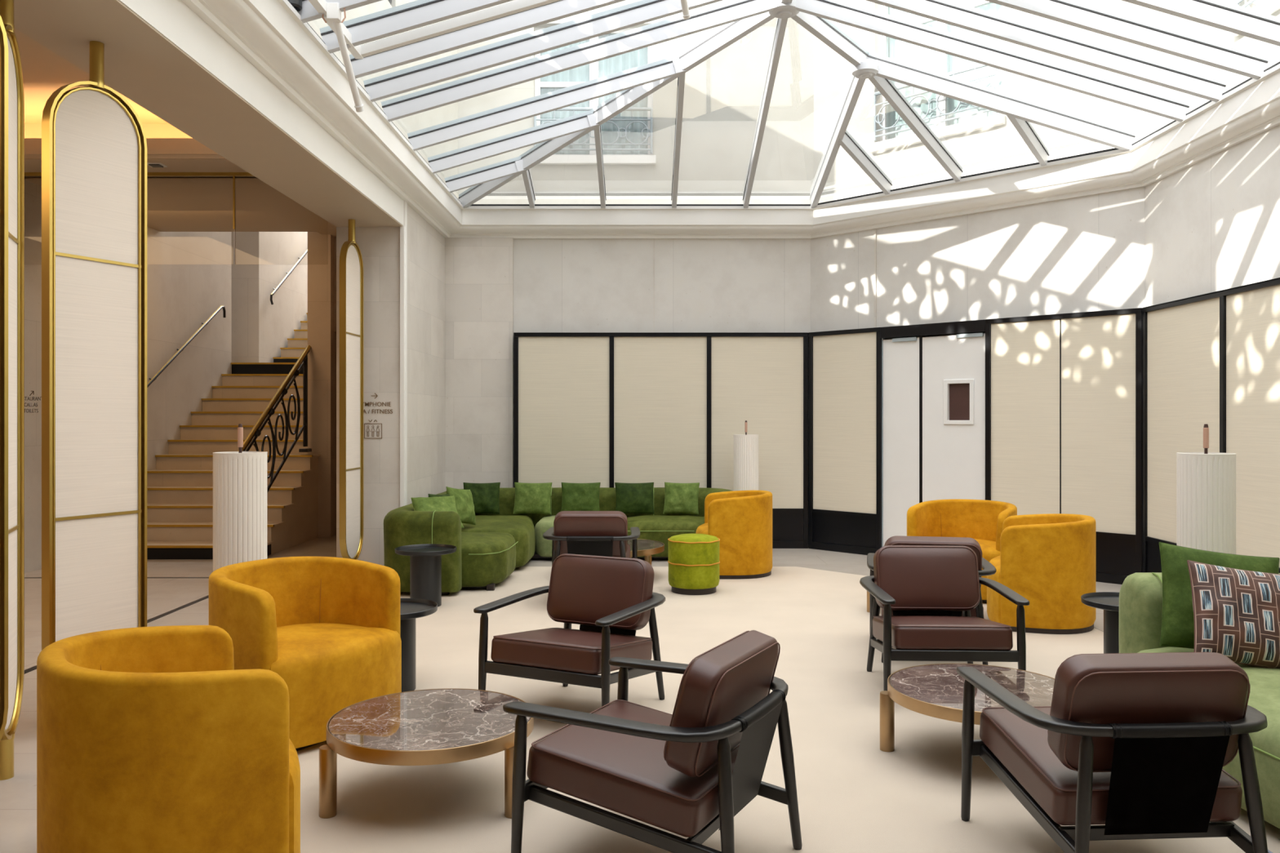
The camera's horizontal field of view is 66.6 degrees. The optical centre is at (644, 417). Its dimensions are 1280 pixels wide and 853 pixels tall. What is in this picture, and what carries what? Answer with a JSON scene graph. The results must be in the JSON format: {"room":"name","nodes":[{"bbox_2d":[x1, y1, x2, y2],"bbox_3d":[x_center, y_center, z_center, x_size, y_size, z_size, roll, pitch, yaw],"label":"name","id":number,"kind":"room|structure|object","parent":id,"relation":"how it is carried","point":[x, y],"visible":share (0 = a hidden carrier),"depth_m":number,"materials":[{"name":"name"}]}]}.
{"room":"hotel lobby","nodes":[
{"label":"hotel lobby","id":0,"kind":"room"},
{"bbox_2d":[14,28,168,123],"bbox_3d":[-6.025,-2.750,3.000,6.350,0.100,12.000,0,0,0],"label":"ceiling","id":1,"kind":"structure","parent":0,"point":[44,71],"depth_m":7.75,"materials":[{"name":"paint"}]},
{"bbox_2d":[24,123,256,177],"bbox_3d":[-5.925,-2.460,8.975,6.150,0.500,0.050,0,0,0],"label":"ceiling","id":2,"kind":"structure","parent":0,"point":[31,130],"depth_m":8.95,"materials":[{"name":"paint"}]},
{"bbox_2d":[24,179,307,573],"bbox_3d":[-6.008,-2.300,14.025,0.485,7.500,9.950,0,0,0],"label":"wall","id":3,"kind":"structure","parent":0,"point":[188,273],"depth_m":12.36,"materials":[{"name":"paint"}]},
{"bbox_2d":[146,305,226,387],"bbox_3d":[-5.722,-0.713,11.804,0.096,1.596,2.826,0,0,0],"label":"wall handrail","id":4,"kind":"object","parent":3,"relation":"attached to","point":[220,307],"visible":0.83,"depth_m":12.09,"materials":[{"name":"metal"}]},
{"bbox_2d":[270,248,307,304],"bbox_3d":[-5.752,-2.485,16.061,0.096,1.511,2.295,0,0,0],"label":"wall handrail","id":5,"kind":"object","parent":3,"relation":"attached to","point":[306,251],"visible":0.84,"depth_m":15.54,"materials":[{"name":"metal"}]},
{"bbox_2d":[24,159,336,236],"bbox_3d":[-5.800,-2.240,4.575,6.400,0.060,15.150,0,0,0],"label":"wall","id":6,"kind":"structure","parent":0,"point":[174,204],"depth_m":10.08,"materials":[{"name":"paint"}]},
{"bbox_2d":[24,137,226,159],"bbox_3d":[-5.875,-2.303,2.945,5.450,0.175,10.890,0,0,0],"label":"trim","id":7,"kind":"structure","parent":6,"relation":"attached to","point":[157,148],"depth_m":8.34,"materials":[{"name":"paint"}]},
{"bbox_2d":[24,172,253,264],"bbox_3d":[-4.310,-1.795,8.800,2.900,0.830,0.030,0,0,0],"label":"glass barrier","id":8,"kind":"object","parent":6,"relation":"hanging from","point":[233,175],"visible":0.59,"depth_m":8.79,"materials":[{"name":"gold glass"}]},
{"bbox_2d":[146,162,167,167],"bbox_3d":[-4.270,-2.203,8.520,0.140,0.014,0.120,0,0,0],"label":"recessed light","id":9,"kind":"object","parent":6,"relation":"in","point":[150,164],"visible":0.93,"depth_m":8.49,"materials":[{"name":"white paint"}]},
{"bbox_2d":[119,0,404,226],"bbox_3d":[-2.538,-2.036,3.010,0.623,0.528,12.020,0,0,0],"label":"ceiling beam","id":10,"kind":"structure","parent":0,"point":[173,19],"depth_m":5.60,"materials":[{"name":"white paint"}]},
{"bbox_2d":[13,0,403,226],"bbox_3d":[-2.541,-1.768,3.010,0.619,0.012,12.020,0,0,0],"label":"ceiling","id":11,"kind":"structure","parent":10,"relation":"attached to","point":[142,64],"depth_m":5.38,"materials":[{"name":"paint"}]},
{"bbox_2d":[307,231,336,537],"bbox_3d":[-3.930,-2.300,15.385,0.280,7.500,7.230,0,0,0],"label":"wall","id":12,"kind":"structure","parent":0,"point":[322,336],"depth_m":11.77,"materials":[{"name":"wood"}]},
{"bbox_2d":[333,236,336,331],"bbox_3d":[-3.320,-1.630,12.000,0.940,1.160,0.200,0,0,0],"label":"wall","id":13,"kind":"structure","parent":0,"point":[335,237],"depth_m":11.90,"materials":[{"name":"wood"}]},
{"bbox_2d":[307,0,457,198],"bbox_3d":[-2.245,-3.730,3.950,0.250,2.840,14.300,0,0,0],"label":"wall","id":14,"kind":"structure","parent":0,"point":[445,113],"depth_m":9.06,"materials":[{"name":"white paint"}]},
{"bbox_2d":[336,204,444,565],"bbox_3d":[-2.538,-0.425,9.985,0.623,3.750,1.930,0,0,0],"label":"wall","id":15,"kind":"structure","parent":0,"point":[380,246],"depth_m":9.02,"materials":[{"name":"stone"}]},
{"bbox_2d":[363,392,392,438],"bbox_3d":[-2.496,-0.014,9.016,0.332,0.423,0.004,0,0,0],"label":"wall sign","id":16,"kind":"object","parent":15,"relation":"attached to","point":[366,403],"visible":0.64,"depth_m":9.02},
{"bbox_2d":[400,226,404,506],"bbox_3d":[-2.236,-0.159,9.010,0.042,3.217,0.040,0,0,0],"label":"trim","id":17,"kind":"structure","parent":15,"relation":"attached to","point":[402,228],"depth_m":8.99,"materials":[{"name":"white paint"}]},
{"bbox_2d":[404,200,407,505],"bbox_3d":[-2.218,-0.285,9.047,0.018,3.470,0.055,0,0,0],"label":"trim","id":18,"kind":"structure","parent":15,"relation":"attached to","point":[405,202],"depth_m":9.03,"materials":[{"name":"white paint"}]},
{"bbox_2d":[0,535,1121,852],"bbox_3d":[-2.000,1.550,8.000,14.400,0.200,22.400,0,0,0],"label":"floor","id":19,"kind":"structure","parent":0,"point":[18,793],"depth_m":7.40,"materials":[{"name":"stone"}]},
{"bbox_2d":[0,15,8,741],"bbox_3d":[-2.420,-0.156,3.300,0.068,3.212,0.490,0,0,25],"label":"screen","id":20,"kind":"object","parent":19,"relation":"on","point":[3,38],"visible":1,"depth_m":3.50,"materials":[{"name":"gold metal"}]},
{"bbox_2d":[0,0,24,780],"bbox_3d":[-2.573,-0.156,3.920,0.068,3.212,0.490,0,0,-23],"label":"screen","id":21,"kind":"object","parent":19,"relation":"on","point":[15,82],"visible":0.7,"depth_m":4.07,"materials":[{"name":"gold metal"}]},
{"bbox_2d":[41,40,146,650],"bbox_3d":[-2.580,-0.156,4.590,0.068,3.212,0.490,0,0,26],"label":"screen","id":22,"kind":"object","parent":19,"relation":"on","point":[94,143],"visible":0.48,"depth_m":4.55,"materials":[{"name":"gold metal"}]},
{"bbox_2d":[24,595,208,674],"bbox_3d":[-3.522,1.448,2.880,0.045,0.003,11.760,0,0,0],"label":"trim","id":23,"kind":"structure","parent":19,"relation":"on","point":[33,668],"depth_m":7.21,"materials":[{"name":"black paint"}]},
{"bbox_2d":[24,577,208,577],"bbox_3d":[-6.250,1.448,8.793,5.500,0.003,0.025,0,0,0],"label":"trim","id":24,"kind":"structure","parent":19,"relation":"on","point":[24,577],"depth_m":8.80,"materials":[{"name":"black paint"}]},
{"bbox_2d":[146,312,319,559],"bbox_3d":[-5.589,-0.676,14.327,3.348,4.252,8.826,0,0,0],"label":"staircase","id":25,"kind":"structure","parent":19,"relation":"on","point":[180,491],"depth_m":11.50,"materials":[{"name":"brown wood"}]},
{"bbox_2d":[237,345,311,493],"bbox_3d":[-4.050,0.126,10.705,0.100,1.994,2.135,0,0,0],"label":"balustrade","id":26,"kind":"object","parent":25,"relation":"on","point":[255,432],"visible":0.75,"depth_m":10.97,"materials":[{"name":"black metal"}]},
{"bbox_2d":[213,423,267,571],"bbox_3d":[-2.140,0.743,5.160,0.268,1.415,0.268,0,0,0],"label":"floor lamp","id":27,"kind":"object","parent":19,"relation":"on","point":[239,477],"visible":0.59,"depth_m":5.05,"materials":[{"name":"white fabric"}]},
{"bbox_2d":[339,218,363,559],"bbox_3d":[-2.610,-0.156,8.690,0.068,3.212,0.490,0,0,2],"label":"screen","id":28,"kind":"object","parent":19,"relation":"on","point":[351,263],"visible":0.81,"depth_m":8.66,"materials":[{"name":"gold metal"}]},
{"bbox_2d":[383,487,733,595],"bbox_3d":[-0.584,1.103,9.250,3.184,0.694,2.922,0,0,0],"label":"sofa","id":29,"kind":"object","parent":19,"relation":"on","point":[488,551],"visible":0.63,"depth_m":8.36,"materials":[{"name":"fabric"}]},
{"bbox_2d":[411,495,463,528],"bbox_3d":[-1.755,0.812,8.260,0.386,0.264,0.247,0,0,-30],"label":"cushion","id":30,"kind":"object","parent":29,"relation":"on","point":[441,503],"visible":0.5,"depth_m":8.27,"materials":[{"name":"green fabric"}]},
{"bbox_2d":[427,493,450,497],"bbox_3d":[-1.805,0.850,8.682,0.158,0.360,0.387,0,0,19],"label":"cushion","id":31,"kind":"object","parent":29,"relation":"on","point":[429,495],"visible":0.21,"depth_m":8.62,"materials":[{"name":"fabric"}]},
{"bbox_2d":[445,486,475,524],"bbox_3d":[-1.700,0.825,9.040,0.174,0.382,0.416,0,0,30],"label":"cushion","id":32,"kind":"object","parent":29,"relation":"on","point":[464,505],"visible":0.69,"depth_m":8.99,"materials":[{"name":"green fabric"}]},
{"bbox_2d":[462,482,500,514],"bbox_3d":[-1.726,0.858,10.320,0.392,0.331,0.161,0,0,-4],"label":"cushion","id":33,"kind":"object","parent":29,"relation":"on","point":[485,495],"visible":0.8,"depth_m":10.28,"materials":[{"name":"fabric"}]},
{"bbox_2d":[512,482,551,514],"bbox_3d":[-1.183,0.858,10.323,0.404,0.331,0.160,0,0,4],"label":"cushion","id":34,"kind":"object","parent":29,"relation":"on","point":[530,498],"visible":1,"depth_m":10.27,"materials":[{"name":"green fabric"}]},
{"bbox_2d":[560,482,600,511],"bbox_3d":[-0.675,0.858,10.320,0.418,0.331,0.147,0,0,1],"label":"cushion","id":35,"kind":"object","parent":29,"relation":"on","point":[575,496],"visible":0.84,"depth_m":10.28,"materials":[{"name":"green fabric"}]},
{"bbox_2d":[614,482,654,514],"bbox_3d":[-0.104,0.858,10.321,0.418,0.331,0.159,0,0,-4],"label":"cushion","id":36,"kind":"object","parent":29,"relation":"on","point":[631,498],"visible":0.91,"depth_m":10.27,"materials":[{"name":"fabric"}]},
{"bbox_2d":[662,482,699,514],"bbox_3d":[0.393,0.858,10.323,0.381,0.331,0.149,0,0,11],"label":"cushion","id":37,"kind":"object","parent":29,"relation":"on","point":[679,498],"visible":1,"depth_m":10.28,"materials":[{"name":"green fabric"}]},
{"bbox_2d":[513,332,808,548],"bbox_3d":[0.183,0.257,10.806,3.252,2.386,0.100,0,0,0],"label":"panelling","id":38,"kind":"object","parent":19,"relation":"on","point":[606,409],"visible":0.62,"depth_m":10.78,"materials":[{"name":"beige fabric"}]},
{"bbox_2d":[733,420,758,490],"bbox_3d":[1.082,0.743,10.360,0.268,1.415,0.268,0,0,0],"label":"floor lamp","id":39,"kind":"object","parent":19,"relation":"on","point":[745,446],"visible":0.57,"depth_m":10.25,"materials":[{"name":"white fabric"}]},
{"bbox_2d":[297,566,1279,852],"bbox_3d":[0.550,1.446,3.350,5.060,0.009,12.100,0,0,0],"label":"rug","id":40,"kind":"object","parent":19,"relation":"on","point":[854,796],"depth_m":4.06,"materials":[{"name":"beige carpet"}]},
{"bbox_2d":[36,625,300,852],"bbox_3d":[-1.465,1.066,3.019,0.707,0.750,0.800,0,0,-35],"label":"tub chair","id":41,"kind":"object","parent":40,"relation":"on","point":[150,740],"visible":1,"depth_m":2.70,"materials":[{"name":"yellow fabric"}]},
{"bbox_2d":[208,556,401,751],"bbox_3d":[-1.600,1.066,4.531,0.707,0.750,0.800,0,0,31],"label":"tub chair","id":42,"kind":"object","parent":40,"relation":"on","point":[329,627],"visible":0.82,"depth_m":4.46,"materials":[{"name":"yellow fabric"}]},
{"bbox_2d":[400,598,437,692],"bbox_3d":[-1.328,1.220,5.150,0.462,0.442,0.462,0,0,0],"label":"side table","id":43,"kind":"object","parent":40,"relation":"on","point":[411,609],"visible":0.4,"depth_m":5.10,"materials":[{"name":"black metal"}]},
{"bbox_2d":[400,598,437,620],"bbox_3d":[-1.328,1.015,5.150,0.462,0.032,0.462,0,0,0],"label":"tray","id":44,"kind":"object","parent":43,"relation":"on","point":[410,608],"depth_m":5.22,"materials":[{"name":"black metal"}]},
{"bbox_2d":[395,543,456,607],"bbox_3d":[-1.671,1.220,7.450,0.462,0.442,0.462,0,0,0],"label":"side table","id":45,"kind":"object","parent":40,"relation":"on","point":[425,560],"visible":0.88,"depth_m":7.36,"materials":[{"name":"black metal"}]},
{"bbox_2d":[395,543,456,555],"bbox_3d":[-1.671,1.015,7.450,0.462,0.032,0.462,0,0,0],"label":"tray","id":46,"kind":"object","parent":45,"relation":"on","point":[429,549],"depth_m":7.48,"materials":[{"name":"black metal"}]},
{"bbox_2d":[319,688,533,818],"bbox_3d":[-0.810,1.292,3.736,0.770,0.298,0.803,0,0,0],"label":"coffee table","id":47,"kind":"object","parent":40,"relation":"on","point":[430,726],"visible":0.88,"depth_m":3.53,"materials":[{"name":"stone"}]},
{"bbox_2d":[473,553,665,708],"bbox_3d":[-0.325,1.076,4.766,0.748,0.733,0.766,0,0,26],"label":"leather armchair","id":48,"kind":"object","parent":40,"relation":"on","point":[611,598],"visible":0.94,"depth_m":4.77,"materials":[{"name":"brown leather"}]},
{"bbox_2d":[490,627,652,675],"bbox_3d":[-0.342,1.128,4.730,0.585,0.192,0.604,0,0,26],"label":"seat cushion","id":49,"kind":"object","parent":48,"relation":"on","point":[551,651],"depth_m":4.52,"materials":[{"name":"brown leather"}]},
{"bbox_2d":[546,553,653,630],"bbox_3d":[-0.228,0.888,4.969,0.555,0.356,0.191,0,0,26],"label":"cushion","id":50,"kind":"object","parent":48,"relation":"on","point":[583,589],"depth_m":4.90,"materials":[{"name":"brown leather"}]},
{"bbox_2d":[542,511,639,565],"bbox_3d":[-0.405,1.076,7.614,0.748,0.733,0.766,0,0,0],"label":"leather armchair","id":51,"kind":"object","parent":40,"relation":"on","point":[594,533],"visible":0.71,"depth_m":7.30,"materials":[{"name":"brown leather"}]},
{"bbox_2d":[553,511,627,556],"bbox_3d":[-0.405,0.888,7.388,0.555,0.356,0.191,0,0,0],"label":"cushion","id":52,"kind":"object","parent":51,"relation":"on","point":[566,523],"depth_m":7.30,"materials":[{"name":"brown leather"}]},
{"bbox_2d":[625,545,630,558],"bbox_3d":[-0.405,1.128,7.653,0.585,0.192,0.604,0,0,0],"label":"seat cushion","id":53,"kind":"object","parent":51,"relation":"on","point":[627,551],"depth_m":7.64,"materials":[{"name":"brown leather"}]},
{"bbox_2d":[627,538,664,564],"bbox_3d":[-0.300,1.292,8.766,0.961,0.298,0.952,0,0,0],"label":"coffee table","id":54,"kind":"object","parent":40,"relation":"on","point":[646,548],"visible":0.27,"depth_m":8.57,"materials":[{"name":"stone"}]},
{"bbox_2d":[502,630,802,852],"bbox_3d":[0.054,1.076,3.177,0.766,0.733,0.748,0,0,28],"label":"leather armchair","id":55,"kind":"object","parent":40,"relation":"on","point":[687,772],"visible":1,"depth_m":2.97,"materials":[{"name":"brown leather"}]},
{"bbox_2d":[526,701,739,837],"bbox_3d":[0.019,1.128,3.196,0.604,0.192,0.585,0,0,28],"label":"seat cushion","id":56,"kind":"object","parent":55,"relation":"on","point":[628,775],"depth_m":2.97,"materials":[{"name":"brown leather"}]},
{"bbox_2d":[665,630,778,777],"bbox_3d":[0.252,0.888,3.071,0.191,0.356,0.555,0,0,28],"label":"cushion","id":57,"kind":"object","parent":55,"relation":"on","point":[726,681],"depth_m":2.89,"materials":[{"name":"brown leather"}]},
{"bbox_2d":[667,533,719,595],"bbox_3d":[0.410,1.207,8.070,0.435,0.468,0.435,0,0,0],"label":"pouf","id":58,"kind":"object","parent":40,"relation":"on","point":[694,562],"visible":1,"depth_m":7.89,"materials":[{"name":"fabric"}]},
{"bbox_2d":[695,490,772,579],"bbox_3d":[0.831,1.066,9.045,0.707,0.750,0.800,0,0,1],"label":"tub chair","id":59,"kind":"object","parent":40,"relation":"on","point":[742,520],"visible":0.95,"depth_m":8.67,"materials":[{"name":"yellow fabric"}]},
{"bbox_2d":[866,591,869,612],"bbox_3d":[2.031,1.292,7.145,0.767,0.298,0.751,0,0,0],"label":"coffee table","id":60,"kind":"object","parent":40,"relation":"on","point":[868,593],"visible":0.02,"depth_m":7.20,"materials":[{"name":"metal"}]},
{"bbox_2d":[866,535,996,665],"bbox_3d":[1.759,1.076,6.024,0.748,0.733,0.766,0,0,12],"label":"leather armchair","id":61,"kind":"object","parent":40,"relation":"on","point":[988,569],"visible":0.21,"depth_m":5.73,"materials":[{"name":"brown leather"}]},
{"bbox_2d":[880,606,983,617],"bbox_3d":[1.767,1.128,6.062,0.585,0.192,0.604,0,0,12],"label":"seat cushion","id":62,"kind":"object","parent":61,"relation":"on","point":[973,613],"depth_m":5.72,"materials":[{"name":"brown leather"}]},
{"bbox_2d":[884,535,982,587],"bbox_3d":[1.714,0.888,5.803,0.555,0.356,0.191,0,0,12],"label":"cushion","id":63,"kind":"object","parent":61,"relation":"on","point":[971,543],"depth_m":5.72,"materials":[{"name":"brown leather"}]},
{"bbox_2d":[859,545,1029,690],"bbox_3d":[1.545,1.076,5.146,0.748,0.733,0.766,0,0,2],"label":"leather armchair","id":64,"kind":"object","parent":40,"relation":"on","point":[922,585],"visible":0.98,"depth_m":5.26,"materials":[{"name":"brown leather"}]},
{"bbox_2d":[873,545,980,611],"bbox_3d":[1.554,0.888,5.371,0.555,0.356,0.191,0,0,2],"label":"cushion","id":65,"kind":"object","parent":64,"relation":"on","point":[919,578],"depth_m":5.31,"materials":[{"name":"brown leather"}]},
{"bbox_2d":[872,615,1013,650],"bbox_3d":[1.544,1.128,5.107,0.585,0.192,0.604,0,0,2],"label":"seat cushion","id":66,"kind":"object","parent":64,"relation":"on","point":[908,633],"depth_m":4.82,"materials":[{"name":"brown leather"}]},
{"bbox_2d":[906,498,1017,603],"bbox_3d":[2.604,1.066,7.905,0.800,0.750,0.707,0,0,37],"label":"tub chair","id":67,"kind":"object","parent":40,"relation":"on","point":[982,521],"visible":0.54,"depth_m":8.10,"materials":[{"name":"yellow fabric"}]},
{"bbox_2d":[880,663,1054,752],"bbox_3d":[1.418,1.292,4.133,0.794,0.298,0.784,0,0,0],"label":"coffee table","id":68,"kind":"object","parent":40,"relation":"on","point":[934,690],"visible":0.59,"depth_m":4.16,"materials":[{"name":"stone"}]},
{"bbox_2d":[986,513,1096,634],"bbox_3d":[2.779,1.066,6.838,0.707,0.750,0.800,0,0,21],"label":"tub chair","id":69,"kind":"object","parent":40,"relation":"on","point":[1049,560],"visible":0.95,"depth_m":6.48,"materials":[{"name":"yellow fabric"}]},
{"bbox_2d":[1080,591,1119,653],"bbox_3d":[2.646,1.220,5.340,0.462,0.442,0.462,0,0,0],"label":"side table","id":70,"kind":"object","parent":40,"relation":"on","point":[1108,602],"visible":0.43,"depth_m":5.31,"materials":[{"name":"black metal"}]},
{"bbox_2d":[1080,591,1119,612],"bbox_3d":[2.646,1.015,5.340,0.462,0.032,0.462,0,0,0],"label":"tabletop","id":71,"kind":"object","parent":70,"relation":"on","point":[1108,601],"depth_m":5.42,"materials":[{"name":"black metal"}]},
{"bbox_2d":[956,652,1267,852],"bbox_3d":[1.500,1.076,3.164,0.748,0.733,0.766,0,0,-3],"label":"leather armchair","id":72,"kind":"object","parent":40,"relation":"on","point":[1137,745],"visible":1,"depth_m":2.87,"materials":[{"name":"brown leather"}]},
{"bbox_2d":[979,707,1242,825],"bbox_3d":[1.498,1.128,3.203,0.585,0.192,0.604,0,0,-3],"label":"seat cushion","id":73,"kind":"object","parent":72,"relation":"on","point":[1018,751],"depth_m":3.02,"materials":[{"name":"brown leather"}]},
{"bbox_2d":[1047,653,1248,770],"bbox_3d":[1.514,0.888,2.939,0.555,0.356,0.191,0,0,-3],"label":"cushion","id":74,"kind":"object","parent":72,"relation":"on","point":[1119,688],"depth_m":2.86,"materials":[{"name":"brown leather"}]},
{"bbox_2d":[1119,572,1279,828],"bbox_3d":[2.801,1.087,3.531,1.516,0.708,2.478,0,0,0],"label":"curved sofa","id":75,"kind":"object","parent":40,"relation":"on","point":[1140,594],"visible":0.21,"depth_m":3.80,"materials":[{"name":"green fabric"}]},
{"bbox_2d":[1159,542,1279,648],"bbox_3d":[2.530,0.810,4.279,0.553,0.496,0.230,0,0,8],"label":"cushion","id":76,"kind":"object","parent":75,"relation":"on","point":[1177,620],"visible":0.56,"depth_m":4.28,"materials":[{"name":"green fabric"}]},
{"bbox_2d":[1186,560,1279,668],"bbox_3d":[2.500,0.825,4.020,0.500,0.437,0.240,0,0,10],"label":"patterned cushion","id":77,"kind":"object","parent":75,"relation":"on","point":[1237,611],"visible":0.88,"depth_m":3.97,"materials":[{"name":"fabric"}]},
{"bbox_2d":[1176,423,1235,554],"bbox_3d":[2.900,0.743,5.030,0.268,1.415,0.268,0,0,0],"label":"floor lamp","id":78,"kind":"object","parent":40,"relation":"on","point":[1206,481],"visible":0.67,"depth_m":4.92,"materials":[{"name":"white fabric"}]},
{"bbox_2d":[808,327,881,555],"bbox_3d":[2.165,0.257,10.471,0.906,2.386,0.100,0,0,45],"label":"panelling","id":79,"kind":"object","parent":19,"relation":"on","point":[845,366],"visible":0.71,"depth_m":10.44,"materials":[{"name":"beige fabric"}]},
{"bbox_2d":[457,0,810,204],"bbox_3d":[-0.095,-4.530,11.225,4.050,4.440,0.250,0,0,0],"label":"wall","id":80,"kind":"structure","parent":0,"point":[670,48],"depth_m":11.10,"materials":[{"name":"white paint"}]},
{"bbox_2d":[533,27,653,146],"bbox_3d":[-0.580,-3.710,11.225,1.560,1.660,0.390,0,0,0],"label":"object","id":81,"kind":"structure","parent":80,"relation":"in","point":[639,57],"depth_m":11.33,"materials":[{"name":"white paint"}]},
{"bbox_2d":[513,239,810,332],"bbox_3d":[-0.155,-0.425,11.075,4.744,3.750,0.250,0,0,0],"label":"wall","id":82,"kind":"structure","parent":0,"point":[560,285],"depth_m":10.95,"materials":[{"name":"paint"}]},
{"bbox_2d":[444,237,513,491],"bbox_3d":[-1.848,-0.280,10.919,0.756,3.460,0.059,0,0,0],"label":"wall","id":83,"kind":"structure","parent":82,"relation":"attached to","point":[479,271],"depth_m":10.89,"materials":[{"name":"stone"}]},
{"bbox_2d":[653,239,654,332],"bbox_3d":[0.109,-1.435,10.948,0.008,1.170,0.005,0,0,0],"label":"trim","id":84,"kind":"structure","parent":82,"relation":"attached to","point":[654,239],"depth_m":10.95,"materials":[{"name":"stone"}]},
{"bbox_2d":[810,186,1144,339],"bbox_3d":[3.196,-0.425,9.797,0.250,3.750,3.670,0,0,-45],"label":"wall","id":85,"kind":"structure","parent":0,"point":[1084,253],"depth_m":9.46,"materials":[{"name":"paint"}]},
{"bbox_2d":[874,228,876,327],"bbox_3d":[2.458,-1.435,10.353,0.028,1.170,0.020,0,0,-45],"label":"trim","id":86,"kind":"structure","parent":85,"relation":"attached to","point":[875,229],"depth_m":10.34,"materials":[{"name":"paint"}]},
{"bbox_2d":[880,319,985,546],"bbox_3d":[2.888,0.258,9.748,1.138,2.385,0.100,0,0,45],"label":"door","id":87,"kind":"structure","parent":85,"relation":"in","point":[933,388],"depth_m":9.73,"materials":[{"name":"white paint"}]},
{"bbox_2d":[817,0,1149,203],"bbox_3d":[3.278,-4.530,9.928,3.564,4.440,0.250,0,0,45],"label":"wall","id":88,"kind":"structure","parent":0,"point":[1137,121],"depth_m":9.11,"materials":[{"name":"white paint"}]},
{"bbox_2d":[880,0,1002,91],"bbox_3d":[3.083,-4.030,10.123,1.628,2.340,0.390,0,0,45],"label":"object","id":89,"kind":"structure","parent":88,"relation":"in","point":[923,57],"depth_m":10.13,"materials":[{"name":"glass"}]},
{"bbox_2d":[1144,124,1279,306],"bbox_3d":[4.474,-0.425,2.784,0.250,3.750,11.568,0,0,0],"label":"wall","id":90,"kind":"structure","parent":0,"point":[1211,224],"depth_m":7.41,"materials":[{"name":"paint"}]},
{"bbox_2d":[181,0,1279,239],"bbox_3d":[1.024,-2.156,4.100,7.003,0.303,14.200,0,0,0],"label":"trim","id":91,"kind":"structure","parent":90,"relation":"attached to","point":[267,33],"depth_m":8.58,"materials":[{"name":"white paint"}]},
{"bbox_2d":[282,0,1279,208],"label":"skylight","id":92,"kind":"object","parent":90,"relation":"in","point":[777,101],"depth_m":8.35,"materials":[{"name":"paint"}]},
{"bbox_2d":[288,0,302,11],"bbox_3d":[-2.030,-2.395,5.600,0.120,0.090,0.120,0,0,0],"label":"spotlight","id":93,"kind":"object","parent":92,"relation":"attached to","point":[297,4],"visible":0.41,"depth_m":5.57,"materials":[{"name":"black metal"}]},
{"bbox_2d":[321,2,364,111],"bbox_3d":[-1.800,-2.147,5.829,0.140,0.534,0.418,0,0,0],"label":"strut","id":94,"kind":"object","parent":92,"relation":"attached to","point":[333,11],"depth_m":5.76,"materials":[{"name":"white paint"}]},
{"bbox_2d":[680,0,690,19],"bbox_3d":[0.243,-2.705,6.032,0.130,0.356,0.363,0,0,22],"label":"window actuator","id":95,"kind":"structure","parent":92,"relation":"attached to","point":[686,14],"depth_m":6.15,"materials":[{"name":"white paint"}]},
{"bbox_2d":[513,277,1279,333],"bbox_3d":[3.115,-0.929,6.588,3.974,0.009,12.035,0,0,-29],"label":"trim","id":96,"kind":"structure","parent":90,"relation":"attached to","point":[1277,277],"depth_m":9.11,"materials":[{"name":"black paint"}]},
{"bbox_2d":[985,307,1142,584],"bbox_3d":[3.786,0.257,8.849,1.403,2.386,0.100,0,0,45],"label":"panelling","id":97,"kind":"object","parent":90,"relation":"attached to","point":[1064,393],"visible":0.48,"depth_m":8.74,"materials":[{"name":"beige fabric"}]},
{"bbox_2d":[1142,277,1279,573],"bbox_3d":[4.297,0.257,4.318,0.100,2.386,8.000,0,0,0],"label":"panelling","id":98,"kind":"object","parent":90,"relation":"attached to","point":[1213,359],"visible":0.59,"depth_m":7.25,"materials":[{"name":"beige fabric"}]},
{"bbox_2d":[1149,0,1279,133],"bbox_3d":[4.575,-4.530,2.690,0.250,4.440,11.780,0,0,0],"label":"wall","id":99,"kind":"structure","parent":0,"point":[1273,51],"depth_m":7.82,"materials":[{"name":"white paint"}]},
{"bbox_2d":[1227,0,1279,35],"bbox_3d":[4.575,-3.930,6.630,0.390,2.140,1.500,0,0,0],"label":"window","id":100,"kind":"structure","parent":99,"relation":"in","point":[1268,6],"depth_m":6.89,"materials":[{"name":"glass"}]},
{"bbox_3d":[-7.383,-0.380,8.950,3.235,3.660,0.200,0,0,0],"label":"wall","id":101,"kind":"structure","parent":0,"visible":0},
{"bbox_2d":[24,391,41,413],"bbox_3d":[-5.570,-0.141,8.846,0.220,0.199,0.003,0,0,0],"label":"wall sign","id":102,"kind":"object","parent":101,"relation":"attached to","point":[33,398],"visible":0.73,"depth_m":8.85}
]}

